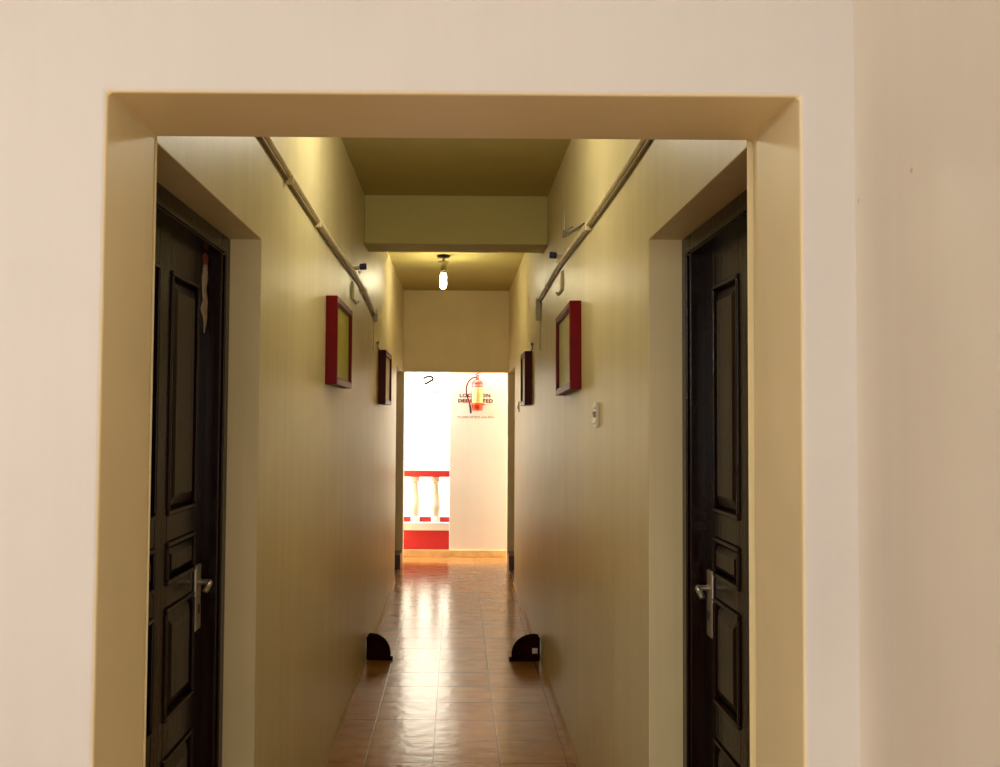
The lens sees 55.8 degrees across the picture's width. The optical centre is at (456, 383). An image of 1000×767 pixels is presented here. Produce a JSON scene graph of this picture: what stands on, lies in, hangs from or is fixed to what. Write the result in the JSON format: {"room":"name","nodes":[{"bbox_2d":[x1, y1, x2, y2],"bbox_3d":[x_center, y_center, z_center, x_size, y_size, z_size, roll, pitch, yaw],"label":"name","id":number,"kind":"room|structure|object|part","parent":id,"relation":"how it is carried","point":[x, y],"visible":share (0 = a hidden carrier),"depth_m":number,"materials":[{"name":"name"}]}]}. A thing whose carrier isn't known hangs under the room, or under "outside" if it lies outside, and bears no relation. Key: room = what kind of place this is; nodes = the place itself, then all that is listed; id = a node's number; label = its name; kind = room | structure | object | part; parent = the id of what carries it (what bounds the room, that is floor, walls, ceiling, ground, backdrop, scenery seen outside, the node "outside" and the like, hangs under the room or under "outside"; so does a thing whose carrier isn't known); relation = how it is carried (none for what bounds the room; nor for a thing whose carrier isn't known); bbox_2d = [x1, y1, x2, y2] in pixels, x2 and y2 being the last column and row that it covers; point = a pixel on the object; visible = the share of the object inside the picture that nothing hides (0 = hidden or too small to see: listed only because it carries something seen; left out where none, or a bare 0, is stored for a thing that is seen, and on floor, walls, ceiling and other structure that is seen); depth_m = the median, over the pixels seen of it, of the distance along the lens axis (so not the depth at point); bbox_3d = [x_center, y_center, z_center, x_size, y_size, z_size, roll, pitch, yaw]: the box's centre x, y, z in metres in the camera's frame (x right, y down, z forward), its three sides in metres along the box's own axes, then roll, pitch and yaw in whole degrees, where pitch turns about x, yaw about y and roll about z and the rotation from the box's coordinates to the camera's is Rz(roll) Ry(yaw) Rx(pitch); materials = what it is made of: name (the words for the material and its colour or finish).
{"room":"hallway","nodes":[
{"label":"hallway","id":0,"kind":"room"},
{"bbox_2d":[142,136,403,766],"bbox_3d":[-0.677,0.298,5.893,0.200,2.905,8.240,0,-2,0],"label":"wall","id":1,"kind":"structure","parent":0,"point":[310,548],"depth_m":3.34,"materials":[{"name":"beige paint"}]},
{"bbox_2d":[145,182,229,766],"bbox_3d":[-0.707,0.585,2.244,0.093,2.052,0.959,0,-2,0],"label":"door","id":2,"kind":"structure","parent":1,"relation":"in","point":[186,606],"depth_m":2.46,"materials":[{"name":"brown wood"}]},
{"bbox_3d":[-0.711,0.432,2.081,0.014,0.081,0.224,0,-2,0],"label":"panel","id":3,"kind":"part","parent":2,"relation":"part of","materials":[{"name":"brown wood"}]},
{"bbox_3d":[-0.712,0.677,2.071,0.016,0.275,0.248,0,-2,0],"label":"panel moulding","id":4,"kind":"part","parent":2,"relation":"part of","materials":[{"name":"brown wood"}]},
{"bbox_3d":[-0.710,0.432,2.081,0.016,0.105,0.248,0,-2,0],"label":"panel moulding","id":5,"kind":"part","parent":2,"relation":"part of","materials":[{"name":"brown wood"}]},
{"bbox_3d":[-0.707,0.014,2.096,0.016,0.602,0.248,0,-2,0],"label":"panel moulding","id":6,"kind":"part","parent":2,"relation":"part of","materials":[{"name":"brown wood"}]},
{"bbox_3d":[-0.716,1.197,2.389,0.014,0.536,0.224,0,-2,0],"label":"panel","id":7,"kind":"part","parent":2,"relation":"part of","materials":[{"name":"brown wood"}]},
{"bbox_3d":[-0.715,1.197,2.389,0.016,0.560,0.248,0,-2,0],"label":"panel moulding","id":8,"kind":"part","parent":2,"relation":"part of","materials":[{"name":"brown wood"}]},
{"bbox_3d":[-0.712,0.690,2.409,0.016,0.275,0.248,0,-2,0],"label":"panel moulding","id":9,"kind":"part","parent":2,"relation":"part of","materials":[{"name":"brown wood"}]},
{"bbox_3d":[-0.713,0.690,2.409,0.014,0.251,0.224,0,-2,0],"label":"panel","id":10,"kind":"part","parent":2,"relation":"part of","materials":[{"name":"brown wood"}]},
{"bbox_3d":[-0.711,0.445,2.418,0.014,0.081,0.224,0,-2,0],"label":"panel","id":11,"kind":"part","parent":2,"relation":"part of","materials":[{"name":"brown wood"}]},
{"bbox_3d":[-0.710,0.445,2.418,0.016,0.105,0.248,0,-2,0],"label":"panel moulding","id":12,"kind":"part","parent":2,"relation":"part of","materials":[{"name":"brown wood"}]},
{"bbox_3d":[-0.708,0.027,2.434,0.014,0.578,0.224,0,-2,0],"label":"panel","id":13,"kind":"part","parent":2,"relation":"part of","materials":[{"name":"brown wood"}]},
{"bbox_3d":[-0.707,0.027,2.434,0.016,0.602,0.248,0,-2,0],"label":"panel moulding","id":14,"kind":"part","parent":2,"relation":"part of","materials":[{"name":"brown wood"}]},
{"bbox_3d":[-0.705,0.580,2.559,0.008,0.177,0.052,0,-2,0],"label":"handle plate","id":15,"kind":"part","parent":2,"relation":"part of","materials":[{"name":"grey metal"}]},
{"bbox_3d":[-0.682,0.546,2.541,0.042,0.031,0.056,0,-2,0],"label":"lever","id":16,"kind":"part","parent":2,"relation":"part of","materials":[{"name":"grey metal"}]},
{"bbox_2d":[258,137,376,315],"bbox_3d":[-0.556,-0.622,4.112,0.028,0.160,4.591,0,-2,0],"label":"conduit pipe","id":17,"kind":"object","parent":1,"relation":"attached to","point":[290,179],"visible":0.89,"depth_m":3.53,"materials":[{"name":"beige plastic"}]},
{"bbox_2d":[325,295,352,388],"bbox_3d":[-0.547,-0.180,4.405,0.051,0.388,0.590,0,-2,0],"label":"case","id":18,"kind":"object","parent":1,"relation":"attached to","point":[339,317],"visible":1,"depth_m":4.25,"materials":[{"name":"red paint"}]},
{"bbox_3d":[-0.554,-0.180,4.405,0.036,0.332,0.534,0,-2,0],"label":"panel","id":19,"kind":"part","parent":18,"relation":"part of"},
{"bbox_2d":[352,280,358,304],"bbox_3d":[-0.564,-0.502,5.230,0.016,0.105,0.234,0,-2,0],"label":"junction box","id":20,"kind":"object","parent":1,"relation":"attached to","point":[354,286],"visible":1,"depth_m":5.18,"materials":[{"name":"beige plastic"}]},
{"bbox_3d":[-0.559,-0.502,5.223,0.004,0.093,0.200,0,-2,0],"label":"lid","id":21,"kind":"part","parent":20,"relation":"part of","materials":[{"name":"beige plastic"}]},
{"bbox_2d":[322,580,395,766],"bbox_3d":[-0.581,1.737,5.780,0.012,0.022,6.195,0,-2,0],"label":"baseboard","id":22,"kind":"structure","parent":1,"relation":"attached to","point":[337,731],"depth_m":5.12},
{"bbox_2d":[352,263,366,273],"bbox_3d":[-0.531,-0.629,5.148,0.079,0.059,0.040,0,-2,0],"label":"socket","id":23,"kind":"object","parent":1,"relation":"attached to","point":[363,266],"visible":0.97,"depth_m":5.14,"materials":[{"name":"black plastic"}]},
{"bbox_2d":[373,309,378,350],"bbox_3d":[-0.555,-0.363,6.438,0.034,0.280,0.060,0,-2,0],"label":"box","id":24,"kind":"object","parent":1,"relation":"attached to","point":[375,317],"visible":0.88,"depth_m":6.42,"materials":[{"name":"beige plastic"}]},
{"bbox_2d":[378,350,391,404],"bbox_3d":[-0.547,-0.037,7.197,0.054,0.396,0.620,0,-2,0],"label":"case","id":25,"kind":"object","parent":1,"relation":"attached to","point":[385,358],"visible":0.98,"depth_m":6.89,"materials":[{"name":"red paint"}]},
{"bbox_3d":[-0.553,-0.037,7.197,0.039,0.340,0.564,0,-2,0],"label":"panel","id":26,"kind":"part","parent":25,"relation":"part of","materials":[{"name":"glass"}]},
{"bbox_2d":[395,550,401,568],"bbox_3d":[-0.623,1.828,9.787,0.090,0.146,0.339,0,-2,0],"label":"trim","id":27,"kind":"structure","parent":1,"relation":"attached to","point":[398,553],"depth_m":9.62,"materials":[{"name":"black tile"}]},
{"bbox_2d":[0,0,859,766],"bbox_3d":[-1.326,0.132,1.651,4.349,2.905,0.250,0,-2,0],"label":"wall","id":28,"kind":"structure","parent":0,"point":[88,88],"depth_m":1.55,"materials":[{"name":"beige paint"}]},
{"bbox_2d":[423,374,437,392],"bbox_3d":[-0.297,-0.607,10.731,0.181,1.432,0.026,0,-2,0],"label":"hanging wire","id":29,"kind":"object","parent":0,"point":[424,377],"visible":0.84,"depth_m":10.70,"materials":[{"name":"black paint"}]},
{"bbox_2d":[326,557,575,766],"bbox_3d":[-1.062,1.726,3.727,4.900,0.120,13.980,0,-2,0],"label":"floor","id":30,"kind":"structure","parent":0,"point":[450,694],"depth_m":5.42,"materials":[{"name":"brown tile"}]},
{"bbox_2d":[366,633,392,659],"bbox_3d":[-0.492,1.682,6.030,0.167,0.152,0.120,0,-2,0],"label":"block","id":31,"kind":"object","parent":30,"relation":"on","point":[378,648],"visible":1,"depth_m":5.98,"materials":[{"name":"black plastic"}]},
{"bbox_2d":[404,470,449,549],"bbox_3d":[-0.962,1.453,10.642,1.750,0.955,0.164,0,-2,0],"label":"balustrade","id":32,"kind":"object","parent":30,"relation":"on","point":[420,533],"visible":0.34,"depth_m":10.57,"materials":[{"name":"red paint"}]},
{"bbox_3d":[-0.963,1.600,10.636,1.750,0.089,0.150,0,-2,0],"label":"rail","id":33,"kind":"part","parent":32,"relation":"part of","materials":[{"name":"white paint"}]},
{"bbox_3d":[-0.959,1.011,10.659,1.750,0.070,0.164,0,-2,0],"label":"rail","id":34,"kind":"part","parent":32,"relation":"part of","materials":[{"name":"red paint"}]},
{"bbox_2d":[509,634,539,660],"bbox_3d":[0.430,1.687,6.030,0.195,0.155,0.120,0,-2,0],"label":"block","id":35,"kind":"object","parent":30,"relation":"on","point":[527,647],"visible":1,"depth_m":5.98,"materials":[{"name":"black plastic"}]},
{"bbox_2d":[395,290,514,563],"bbox_3d":[-0.152,0.365,10.103,3.100,3.100,0.180,0,-2,0],"label":"wall","id":36,"kind":"structure","parent":0,"point":[444,331],"depth_m":10.04,"materials":[{"name":"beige paint"}]},
{"bbox_2d":[341,137,570,290],"bbox_3d":[-0.004,-1.224,5.951,1.525,0.150,8.240,0,-2,0],"label":"ceiling","id":37,"kind":"structure","parent":0,"point":[382,166],"depth_m":5.34,"materials":[{"name":"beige paint"}]},
{"bbox_2d":[437,255,449,288],"bbox_3d":[-0.114,-0.933,7.911,0.110,0.280,0.110,0,-2,0],"label":"ceiling lamp","id":38,"kind":"object","parent":37,"relation":"hanging from","point":[443,264],"visible":1,"depth_m":7.89,"materials":[{"name":"glass"}]},
{"bbox_3d":[-0.114,-0.858,7.909,0.050,0.129,0.050,0,-2,0],"label":"bulb","id":39,"kind":"part","parent":38,"relation":"part of","materials":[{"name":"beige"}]},
{"bbox_2d":[364,195,547,252],"bbox_3d":[-0.006,-0.998,5.927,1.125,0.302,0.290,0,-2,0],"label":"beam","id":40,"kind":"structure","parent":37,"relation":"attached to","point":[392,223],"depth_m":5.78,"materials":[{"name":"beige paint"}]},
{"bbox_2d":[449,373,506,549],"bbox_3d":[0.658,0.293,10.686,1.480,3.300,0.182,0,-2,0],"label":"wall","id":41,"kind":"structure","parent":0,"point":[477,439],"depth_m":10.57,"materials":[{"name":"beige paint"}]},
{"bbox_2d":[404,550,505,556],"bbox_3d":[-0.118,1.895,10.526,2.990,0.075,0.018,0,-2,0],"label":"baseboard","id":42,"kind":"structure","parent":41,"relation":"attached to","point":[407,553],"depth_m":10.52,"materials":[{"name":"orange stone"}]},
{"bbox_2d":[466,373,484,412],"bbox_3d":[0.206,0.103,10.529,0.219,0.462,0.148,0,-2,0],"label":"fire extinguisher","id":43,"kind":"object","parent":41,"relation":"attached to","point":[477,404],"visible":0.98,"depth_m":10.47,"materials":[{"name":"metal"}]},
{"bbox_2d":[509,139,756,766],"bbox_3d":[0.648,0.307,5.893,0.200,2.905,8.240,0,-2,0],"label":"wall","id":44,"kind":"structure","parent":0,"point":[598,512],"depth_m":3.24,"materials":[{"name":"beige paint"}]},
{"bbox_2d":[507,551,513,569],"bbox_3d":[0.575,1.836,9.787,0.095,0.146,0.339,0,-2,0],"label":"trim","id":45,"kind":"structure","parent":44,"relation":"attached to","point":[510,554],"depth_m":9.62,"materials":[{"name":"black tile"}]},
{"bbox_2d":[520,351,531,405],"bbox_3d":[0.522,-0.032,7.137,0.054,0.396,0.460,0,-2,0],"label":"case","id":46,"kind":"object","parent":44,"relation":"attached to","point":[526,356],"visible":1,"depth_m":6.91,"materials":[{"name":"red paint"}]},
{"bbox_3d":[0.529,-0.032,7.137,0.039,0.340,0.404,0,-2,0],"label":"panel","id":47,"kind":"part","parent":46,"relation":"part of","materials":[{"name":"glass"}]},
{"bbox_2d":[535,298,540,350],"bbox_3d":[0.536,-0.391,6.240,0.034,0.345,0.060,0,-2,0],"label":"box","id":48,"kind":"object","parent":44,"relation":"attached to","point":[537,303],"visible":0.94,"depth_m":6.22,"materials":[{"name":"beige plastic"}]},
{"bbox_2d":[513,581,579,766],"bbox_3d":[0.532,1.744,5.760,0.012,0.022,6.235,0,-2,0],"label":"baseboard","id":49,"kind":"structure","parent":44,"relation":"attached to","point":[568,738],"depth_m":5.13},
{"bbox_2d":[549,251,561,262],"bbox_3d":[0.515,-0.652,4.869,0.079,0.059,0.040,0,-2,0],"label":"socket","id":50,"kind":"object","parent":44,"relation":"attached to","point":[553,255],"visible":0.98,"depth_m":4.86,"materials":[{"name":"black plastic"}]},
{"bbox_2d":[556,270,562,295],"bbox_3d":[0.546,-0.532,5.021,0.016,0.105,0.234,0,-2,0],"label":"junction box","id":51,"kind":"object","parent":44,"relation":"attached to","point":[560,276],"visible":1,"depth_m":4.96,"materials":[{"name":"beige plastic"}]},
{"bbox_3d":[0.542,-0.533,5.014,0.004,0.093,0.200,0,-2,0],"label":"lid","id":52,"kind":"part","parent":51,"relation":"part of","materials":[{"name":"beige plastic"}]},
{"bbox_2d":[556,300,580,395],"bbox_3d":[0.525,-0.154,4.474,0.051,0.393,0.600,0,-4,0],"label":"case","id":53,"kind":"object","parent":44,"relation":"attached to","point":[568,322],"visible":1,"depth_m":4.28,"materials":[{"name":"red paint"}]},
{"bbox_3d":[0.531,-0.154,4.474,0.036,0.337,0.544,0,-4,0],"label":"panel","id":54,"kind":"part","parent":53,"relation":"part of","materials":[{"name":"glass"}]},
{"bbox_2d":[563,212,584,236],"bbox_3d":[0.547,-0.777,4.458,0.018,0.230,0.851,0,-2,0],"label":"loose wire","id":55,"kind":"object","parent":44,"relation":"attached to","point":[582,224],"visible":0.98,"depth_m":4.67,"materials":[{"name":"beige plastic"}]},
{"bbox_2d":[537,139,651,302],"bbox_3d":[0.540,-0.649,4.013,0.028,0.068,4.390,0,-2,0],"label":"conduit pipe","id":56,"kind":"object","parent":44,"relation":"attached to","point":[588,225],"visible":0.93,"depth_m":3.49,"materials":[{"name":"beige plastic"}]},
{"bbox_2d":[592,402,598,427],"bbox_3d":[0.542,0.123,3.698,0.015,0.098,0.085,0,-2,0],"label":"light switch","id":57,"kind":"object","parent":44,"relation":"attached to","point":[595,407],"visible":1,"depth_m":3.67,"materials":[{"name":"white plastic"}]},
{"bbox_2d":[682,189,749,766],"bbox_3d":[0.679,0.594,2.224,0.093,2.052,0.919,0,-2,0],"label":"door","id":58,"kind":"structure","parent":44,"relation":"in","point":[715,493],"depth_m":2.47,"materials":[{"name":"brown wood"}]},
{"bbox_3d":[0.654,0.553,2.501,0.042,0.031,0.056,0,-2,0],"label":"lever","id":59,"kind":"part","parent":58,"relation":"part of","materials":[{"name":"grey metal"}]},
{"bbox_3d":[0.677,0.588,2.520,0.008,0.177,0.052,0,-2,0],"label":"handle plate","id":60,"kind":"part","parent":58,"relation":"part of","materials":[{"name":"grey metal"}]},
{"bbox_3d":[0.687,0.036,2.404,0.016,0.602,0.228,0,-2,0],"label":"panel moulding","id":61,"kind":"part","parent":58,"relation":"part of","materials":[{"name":"brown wood"}]},
{"bbox_3d":[0.680,1.206,2.359,0.014,0.536,0.204,0,-2,0],"label":"panel","id":62,"kind":"part","parent":58,"relation":"part of","materials":[{"name":"brown wood"}]},
{"bbox_3d":[0.684,0.454,2.388,0.016,0.105,0.228,0,-2,0],"label":"panel moulding","id":63,"kind":"part","parent":58,"relation":"part of","materials":[{"name":"brown wood"}]},
{"bbox_3d":[0.682,0.699,2.378,0.016,0.275,0.228,0,-2,0],"label":"panel moulding","id":64,"kind":"part","parent":58,"relation":"part of","materials":[{"name":"brown wood"}]},
{"bbox_3d":[0.679,1.206,2.359,0.016,0.560,0.228,0,-2,0],"label":"panel moulding","id":65,"kind":"part","parent":58,"relation":"part of","materials":[{"name":"brown wood"}]},
{"bbox_3d":[0.688,0.036,2.404,0.014,0.578,0.204,0,-2,0],"label":"panel","id":66,"kind":"part","parent":58,"relation":"part of","materials":[{"name":"brown wood"}]},
{"bbox_3d":[0.685,0.454,2.388,0.014,0.081,0.204,0,-2,0],"label":"panel","id":67,"kind":"part","parent":58,"relation":"part of","materials":[{"name":"brown wood"}]},
{"bbox_3d":[0.683,0.699,2.378,0.014,0.251,0.204,0,-2,0],"label":"panel","id":68,"kind":"part","parent":58,"relation":"part of","materials":[{"name":"brown wood"}]},
{"bbox_2d":[853,0,999,766],"bbox_3d":[0.754,0.051,-0.837,0.211,2.905,4.730,0,-2,0],"label":"wall","id":69,"kind":"structure","parent":0,"point":[927,72],"depth_m":1.30,"materials":[{"name":"beige paint"}]},
{"label":"outside","id":70,"kind":"structure","parent":0,"visible":0},
{"bbox_2d":[404,459,449,516],"bbox_3d":[-0.052,7.581,65.358,120.000,0.100,108.800,0,-2,0],"label":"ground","id":71,"kind":"structure","parent":70,"point":[425,485],"depth_m":69.69,"materials":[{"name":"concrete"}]}
]}

